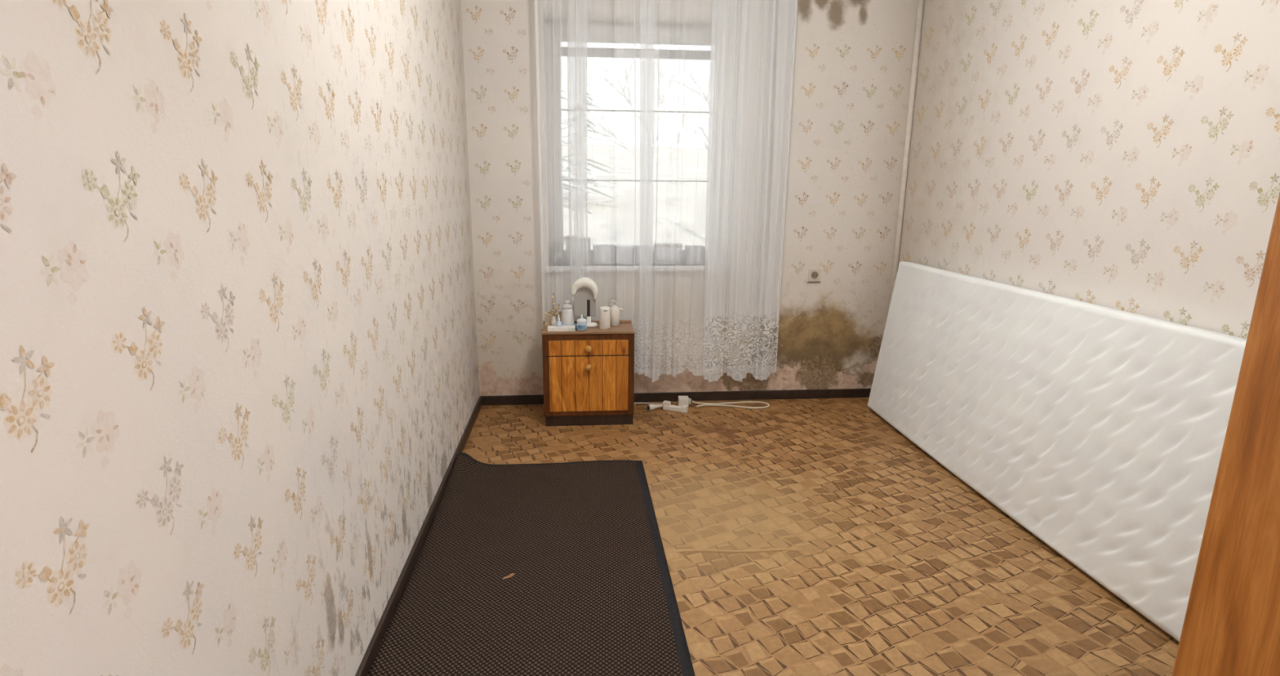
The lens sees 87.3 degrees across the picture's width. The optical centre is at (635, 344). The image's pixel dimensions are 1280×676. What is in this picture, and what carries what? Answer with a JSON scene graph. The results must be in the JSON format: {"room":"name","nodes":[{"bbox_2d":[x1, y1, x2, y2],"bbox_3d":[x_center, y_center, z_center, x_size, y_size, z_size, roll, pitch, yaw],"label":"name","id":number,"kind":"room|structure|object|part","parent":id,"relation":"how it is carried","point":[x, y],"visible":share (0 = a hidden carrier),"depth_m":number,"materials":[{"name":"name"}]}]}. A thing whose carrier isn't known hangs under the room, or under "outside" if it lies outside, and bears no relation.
{"room":"bedroom","nodes":[
{"label":"bedroom","id":0,"kind":"room"},
{"bbox_2d":[0,0,479,675],"bbox_3d":[-0.820,-0.397,1.758,0.151,2.550,4.135,-1,13,-5],"label":"wall","id":1,"kind":"structure","parent":0,"point":[239,378],"depth_m":1.11,"materials":[{"name":"paper"}]},
{"bbox_2d":[355,396,482,675],"bbox_3d":[-0.752,0.805,2.094,0.014,0.058,4.021,-1,13,-5],"label":"baseboard","id":2,"kind":"structure","parent":1,"relation":"attached to","point":[371,651],"depth_m":2.27,"materials":[{"name":"brown wood"}]},
{"bbox_2d":[586,316,598,327],"bbox_3d":[-0.256,-0.126,3.723,0.104,0.056,0.075,1,13,1],"label":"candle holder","id":3,"kind":"object","parent":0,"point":[589,324],"depth_m":3.71,"materials":[{"name":"white ceramic"}]},
{"bbox_2d":[460,0,918,395],"bbox_3d":[0.324,-0.921,4.010,2.838,2.550,0.271,-1,13,-5],"label":"wall","id":4,"kind":"structure","parent":0,"point":[853,59],"depth_m":3.90,"materials":[{"name":"paper"}]},
{"bbox_2d":[544,19,713,271],"bbox_3d":[0.017,-1.138,3.915,1.125,1.388,0.330,-1,13,-5],"label":"window","id":5,"kind":"structure","parent":4,"relation":"in","point":[615,32],"depth_m":3.88,"materials":[{"name":"paint"}]},
{"bbox_2d":[549,241,562,264],"bbox_3d":[-0.471,-0.544,3.974,0.077,0.142,0.098,11,17,37],"label":"potted plant","id":6,"kind":"object","parent":5,"relation":"on","point":[555,256],"visible":1,"depth_m":3.96,"materials":[{"name":"grey plant"}]},
{"bbox_3d":[-0.471,-0.508,3.984,0.076,0.066,0.076,-1,13,-5],"label":"pot","id":7,"kind":"part","parent":6,"relation":"part of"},
{"bbox_2d":[565,235,578,264],"bbox_3d":[-0.374,-0.562,3.996,0.076,0.168,0.076,-1,13,-5],"label":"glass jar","id":8,"kind":"object","parent":5,"relation":"on","point":[570,260],"visible":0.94,"depth_m":3.97,"materials":[{"name":"white"}]},
{"bbox_3d":[-0.373,-0.635,3.978,0.068,0.018,0.068,-1,13,-5],"label":"jar lid","id":9,"kind":"part","parent":8,"relation":"part of","materials":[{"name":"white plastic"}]},
{"bbox_2d":[579,236,591,264],"bbox_3d":[-0.297,-0.558,4.004,0.068,0.157,0.068,-1,13,-5],"label":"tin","id":10,"kind":"object","parent":5,"relation":"on","point":[584,251],"visible":0.85,"depth_m":3.98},
{"bbox_3d":[-0.297,-0.629,3.987,0.068,0.012,0.068,-1,13,-5],"label":"lid","id":11,"kind":"part","parent":10,"relation":"part of","materials":[{"name":"metal"}]},
{"bbox_2d":[592,244,615,264],"bbox_3d":[-0.187,-0.540,4.028,0.130,0.112,0.091,-1,13,-5],"label":"box","id":12,"kind":"object","parent":5,"relation":"on","point":[599,251],"visible":0.98,"depth_m":3.99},
{"bbox_3d":[-0.178,-0.530,3.986,0.060,0.104,0.003,-1,13,-5],"label":"printed panel","id":13,"kind":"part","parent":12,"relation":"part of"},
{"bbox_2d":[615,244,632,264],"bbox_3d":[-0.068,-0.540,4.039,0.099,0.108,0.090,-1,13,-5],"label":"box","id":14,"kind":"object","parent":5,"relation":"on","point":[624,253],"visible":0.89,"depth_m":4.00,"materials":[{"name":"grey cardboard"}]},
{"bbox_3d":[0.017,-0.463,4.016,1.125,0.028,0.215,-1,13,-5],"label":"sill","id":15,"kind":"part","parent":5,"relation":"part of","materials":[{"name":"paint"}]},
{"bbox_3d":[0.015,-1.703,3.931,0.900,0.045,0.040,-1,13,-5],"label":"shutter rail","id":16,"kind":"part","parent":5,"relation":"part of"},
{"bbox_2d":[632,244,653,264],"bbox_3d":[0.046,-0.541,4.049,0.119,0.108,0.091,-1,13,-5],"label":"striped box","id":17,"kind":"object","parent":5,"relation":"on","point":[637,258],"visible":0.88,"depth_m":4.01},
{"bbox_3d":[0.047,-0.531,4.006,0.058,0.100,0.003,-1,13,-5],"label":"printed panel","id":18,"kind":"part","parent":17,"relation":"part of","materials":[{"name":"grey paper"}]},
{"bbox_2d":[653,242,682,264],"bbox_3d":[0.199,-0.550,4.056,0.176,0.125,0.097,-1,13,-5],"label":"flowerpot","id":19,"kind":"object","parent":5,"relation":"on","point":[664,253],"visible":0.98,"depth_m":4.02,"materials":[{"name":"ceramic"}]},
{"bbox_3d":[0.200,-0.602,4.044,0.176,0.019,0.097,-1,13,-5],"label":"tin lid","id":20,"kind":"part","parent":19,"relation":"part of","materials":[{"name":"white plastic"}]},
{"bbox_2d":[684,244,705,264],"bbox_3d":[0.361,-0.544,4.077,0.110,0.106,0.091,-1,13,-5],"label":"box","id":21,"kind":"object","parent":5,"relation":"on","point":[689,258],"visible":0.9,"depth_m":4.04,"materials":[{"name":"grey cardboard"}]},
{"bbox_3d":[0.361,-0.534,4.034,0.062,0.098,0.003,-1,13,-5],"label":"printed panel","id":22,"kind":"part","parent":21,"relation":"part of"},
{"bbox_2d":[480,388,871,405],"bbox_3d":[0.327,0.324,4.160,2.538,0.058,0.014,-1,13,-5],"label":"baseboard","id":23,"kind":"structure","parent":4,"relation":"attached to","point":[837,393],"depth_m":4.17,"materials":[{"name":"brown wood"}]},
{"bbox_2d":[806,269,820,282],"bbox_3d":[1.083,-0.411,4.055,0.084,0.079,0.011,-1,13,-5],"label":"wall socket","id":24,"kind":"object","parent":4,"relation":"attached to","point":[814,274],"visible":1,"depth_m":4.05,"materials":[{"name":"beige plastic"}]},
{"bbox_2d":[811,271,817,278],"bbox_3d":[1.085,-0.418,4.050,0.042,0.042,0.003,-1,13,-5],"label":"socket hole","id":25,"kind":"object","parent":24,"relation":"on","point":[814,274],"depth_m":4.05,"materials":[{"name":"brown plastic"}]},
{"bbox_2d":[888,0,924,311],"bbox_3d":[1.585,-0.932,3.967,0.031,2.490,0.032,-1,13,-5],"label":"trim","id":26,"kind":"structure","parent":4,"relation":"attached to","point":[921,2],"depth_m":3.90,"materials":[{"name":"paint"}]},
{"bbox_3d":[0.180,-1.995,3.557,1.540,0.026,0.090,-1,13,-5],"label":"curtain rod","id":27,"kind":"object","parent":4,"relation":"attached to","visible":0},
{"bbox_2d":[534,0,714,382],"bbox_3d":[-0.051,-0.866,3.752,0.960,2.253,0.042,-1,13,-5],"label":"sheer curtain","id":28,"kind":"object","parent":27,"relation":"hanging from","point":[652,373],"visible":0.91,"depth_m":3.91,"materials":[{"name":"white fabric"}]},
{"bbox_2d":[702,0,797,382],"bbox_3d":[0.643,-0.874,3.844,0.460,2.270,0.040,-1,13,-5],"label":"sheer curtain","id":29,"kind":"object","parent":27,"relation":"hanging from","point":[753,41],"visible":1,"depth_m":3.82,"materials":[{"name":"white fabric"}]},
{"bbox_2d":[462,397,1178,675],"bbox_3d":[0.508,0.871,2.185,2.838,0.106,4.145,-1,13,-5],"label":"floor","id":30,"kind":"structure","parent":0,"point":[806,536],"depth_m":2.44,"materials":[{"name":"wood"}]},
{"bbox_2d":[367,452,694,675],"bbox_3d":[-0.283,0.858,1.875,0.878,0.060,2.790,-1,13,-5],"label":"rug","id":31,"kind":"object","parent":30,"relation":"on","point":[590,592],"visible":1,"depth_m":2.24,"materials":[{"name":"fabric"}]},
{"bbox_2d":[502,573,514,579],"bbox_3d":[-0.426,0.784,2.269,0.050,0.004,0.013,-11,17,-39],"label":"scrap","id":32,"kind":"object","parent":31,"relation":"on","point":[510,575],"visible":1,"depth_m":2.27,"materials":[{"name":"beige paper"}]},
{"bbox_2d":[541,320,635,426],"bbox_3d":[-0.260,0.163,3.755,0.501,0.549,0.281,-1,13,-5],"label":"nightstand","id":33,"kind":"object","parent":30,"relation":"on","point":[588,375],"visible":0.93,"depth_m":3.65,"materials":[{"name":"brown wood"}]},
{"bbox_2d":[544,311,561,324],"bbox_3d":[-0.454,-0.146,3.759,0.104,0.075,0.014,-2,14,-11],"label":"greeting card","id":34,"kind":"object","parent":33,"relation":"on","point":[548,319],"visible":0.49,"depth_m":3.75,"materials":[{"name":"beige paper"}]},
{"bbox_2d":[545,292,561,325],"bbox_3d":[-0.447,-0.191,3.701,0.092,0.190,0.054,-5,14,-22],"label":"flower vase","id":35,"kind":"object","parent":33,"relation":"on","point":[553,321],"visible":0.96,"depth_m":3.70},
{"bbox_2d":[547,324,574,331],"bbox_3d":[-0.398,-0.086,3.625,0.146,0.021,0.057,-1,13,-6],"label":"carton","id":36,"kind":"object","parent":33,"relation":"on","point":[570,327],"visible":1,"depth_m":3.60,"materials":[{"name":"white cardboard"}]},
{"bbox_2d":[555,314,561,326],"bbox_3d":[-0.412,-0.129,3.624,0.028,0.063,0.028,-1,13,-5],"label":"spray bottle","id":37,"kind":"object","parent":36,"relation":"on","point":[558,323],"visible":1,"depth_m":3.62,"materials":[{"name":"plastic"}]},
{"bbox_2d":[560,300,573,324],"bbox_3d":[-0.373,-0.169,3.704,0.074,0.147,0.074,-1,13,-5],"label":"jar","id":38,"kind":"object","parent":33,"relation":"on","point":[567,318],"visible":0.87,"depth_m":3.68,"materials":[{"name":"white ceramic"}]},
{"bbox_3d":[-0.373,-0.218,3.693,0.056,0.046,0.056,-1,13,-5],"label":"lid","id":39,"kind":"part","parent":38,"relation":"part of","materials":[{"name":"white ceramic"}]},
{"bbox_2d":[576,314,586,330],"bbox_3d":[-0.287,-0.118,3.626,0.056,0.085,0.057,-1,13,-5],"label":"bottle","id":40,"kind":"object","parent":33,"relation":"on","point":[581,323],"visible":1,"depth_m":3.61,"materials":[{"name":"blue"}]},
{"bbox_3d":[-0.288,-0.097,3.631,0.056,0.042,0.056,-1,13,-5],"label":"pot","id":41,"kind":"part","parent":40,"relation":"part of","materials":[{"name":"blue ceramic"}]},
{"bbox_3d":[-0.287,-0.139,3.621,0.054,0.043,0.054,-1,13,-5],"label":"pot lid","id":42,"kind":"part","parent":40,"relation":"part of","materials":[{"name":"white plastic"}]},
{"bbox_2d":[571,276,598,327],"bbox_3d":[-0.277,-0.232,3.698,0.149,0.274,0.075,1,13,1],"label":"mirror","id":43,"kind":"object","parent":33,"relation":"on","point":[584,291],"visible":0.85,"depth_m":3.70,"materials":[{"name":"silver metal"}]},
{"bbox_2d":[573,286,595,316],"bbox_3d":[-0.277,-0.244,3.706,0.120,0.183,0.008,1,13,1],"label":"mirror glass","id":44,"kind":"object","parent":43,"relation":"on","point":[584,302],"depth_m":3.71,"materials":[{"name":"grey mirror"}]},
{"bbox_3d":[-0.257,-0.187,3.712,0.017,0.120,0.004,1,13,1],"label":"dark post","id":45,"kind":"part","parent":43,"relation":"part of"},
{"bbox_3d":[-0.251,0.025,3.595,0.038,0.038,0.034,-1,13,-5],"label":"knob","id":46,"kind":"part","parent":33,"relation":"part of","materials":[{"name":"brown wood"}]},
{"bbox_3d":[-0.251,0.018,3.622,0.429,0.084,0.020,-1,13,-5],"label":"drawer","id":47,"kind":"part","parent":33,"relation":"part of","materials":[{"name":"brown wood"}]},
{"bbox_3d":[-0.252,0.215,3.668,0.429,0.311,0.020,-1,13,-5],"label":"cabinet door","id":48,"kind":"part","parent":33,"relation":"part of","materials":[{"name":"brown wood"}]},
{"bbox_3d":[-0.252,0.125,3.619,0.038,0.038,0.034,-1,13,-5],"label":"knob","id":49,"kind":"part","parent":33,"relation":"part of","materials":[{"name":"brown wood"}]},
{"bbox_2d":[599,306,610,328],"bbox_3d":[-0.165,-0.145,3.670,0.060,0.119,0.061,-1,13,-5],"label":"canister","id":50,"kind":"object","parent":33,"relation":"on","point":[604,311],"visible":1,"depth_m":3.65,"materials":[{"name":"white ceramic"}]},
{"bbox_2d":[608,300,622,325],"bbox_3d":[-0.110,-0.176,3.752,0.070,0.142,0.058,9,16,33],"label":"jug","id":51,"kind":"object","parent":33,"relation":"on","point":[615,309],"visible":0.91,"depth_m":3.74,"materials":[{"name":"white ceramic"}]},
{"bbox_2d":[634,402,662,404],"bbox_3d":[0.081,0.362,4.089,0.208,0.009,0.018,1,13,3],"label":"cable","id":52,"kind":"object","parent":30,"relation":"on","point":[634,402],"visible":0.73,"depth_m":4.08,"materials":[{"name":"white plastic"}]},
{"bbox_2d":[646,404,662,410],"bbox_3d":[0.130,0.371,3.996,0.121,0.038,0.038,-6,15,-24],"label":"plug","id":53,"kind":"object","parent":30,"relation":"on","point":[651,406],"visible":0.94,"depth_m":3.97,"materials":[{"name":"white plastic"}]},
{"bbox_2d":[662,400,688,413],"bbox_3d":[0.238,0.370,3.974,0.153,0.050,0.040,6,14,22],"label":"plug","id":54,"kind":"object","parent":30,"relation":"on","point":[667,406],"visible":1,"depth_m":3.96,"materials":[{"name":"white plastic"}]},
{"bbox_2d":[677,395,691,406],"bbox_3d":[0.302,0.345,4.066,0.081,0.054,0.056,0,13,-1],"label":"power adapter","id":55,"kind":"object","parent":30,"relation":"on","point":[682,400],"visible":0.86,"depth_m":4.04,"materials":[{"name":"white plastic"}]},
{"bbox_2d":[692,400,769,408],"bbox_3d":[0.583,0.361,4.064,0.471,0.032,0.124,-1,13,-5],"label":"power cable","id":56,"kind":"object","parent":30,"relation":"on","point":[694,402],"visible":1,"depth_m":4.07,"materials":[{"name":"white plastic"}]},
{"bbox_2d":[867,261,1246,642],"bbox_3d":[1.589,0.216,2.840,0.228,0.885,2.285,-1,13,-5],"label":"mattress","id":57,"kind":"object","parent":30,"relation":"on","point":[1099,430],"visible":0.95,"depth_m":2.41,"materials":[{"name":"fabric"}]},
{"bbox_2d":[897,0,1279,338],"bbox_3d":[1.855,-0.437,2.015,0.151,2.550,4.179,-1,13,-5],"label":"wall","id":58,"kind":"structure","parent":0,"point":[1124,155],"depth_m":2.48,"materials":[{"name":"paper"}]},
{"bbox_3d":[0.696,0.050,-0.079,2.538,2.550,0.100,-1,13,-5],"label":"wall","id":59,"kind":"structure","parent":0,"visible":0},
{"bbox_2d":[1172,192,1279,675],"bbox_3d":[0.753,0.187,0.447,0.040,2.018,0.866,1,13,4],"label":"door","id":60,"kind":"structure","parent":59,"relation":"in","point":[1231,626],"depth_m":0.83,"materials":[{"name":"brown wood"}]},
{"label":"outside","id":61,"kind":"structure","parent":0,"visible":0},
{"bbox_2d":[561,144,709,248],"bbox_3d":[-5.141,-13.712,49.725,120.000,7.510,95.000,-1,13,-5],"label":"ground","id":62,"kind":"structure","parent":61,"point":[678,212],"depth_m":28.43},
{"bbox_2d":[560,88,609,244],"bbox_3d":[-2.284,-4.600,12.355,3.746,7.029,3.688,-6,15,-26],"label":"conifer tree","id":63,"kind":"object","parent":62,"relation":"on","point":[568,184],"visible":0.17,"depth_m":12.52,"materials":[{"name":"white plant"}]},
{"bbox_2d":[561,42,624,206],"bbox_3d":[-2.046,-8.341,25.600,3.426,6.044,3.432,-1,13,-5],"label":"conifer tree","id":64,"kind":"object","parent":62,"relation":"on","point":[588,166],"visible":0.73,"depth_m":25.72,"materials":[{"name":"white plant"}]},
{"bbox_2d":[582,44,702,244],"bbox_3d":[0.244,-4.672,16.710,2.341,5.212,4.195,7,15,26],"label":"bare tree","id":65,"kind":"object","parent":62,"relation":"on","point":[649,232],"visible":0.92,"depth_m":16.52,"materials":[{"name":"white plant"}]},
{"bbox_2d":[666,59,711,242],"bbox_3d":[2.451,-5.557,19.672,3.540,5.104,3.780,-1,13,-5],"label":"bare tree","id":66,"kind":"object","parent":62,"relation":"on","point":[704,96],"visible":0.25,"depth_m":19.92,"materials":[{"name":"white plant"}]}
]}

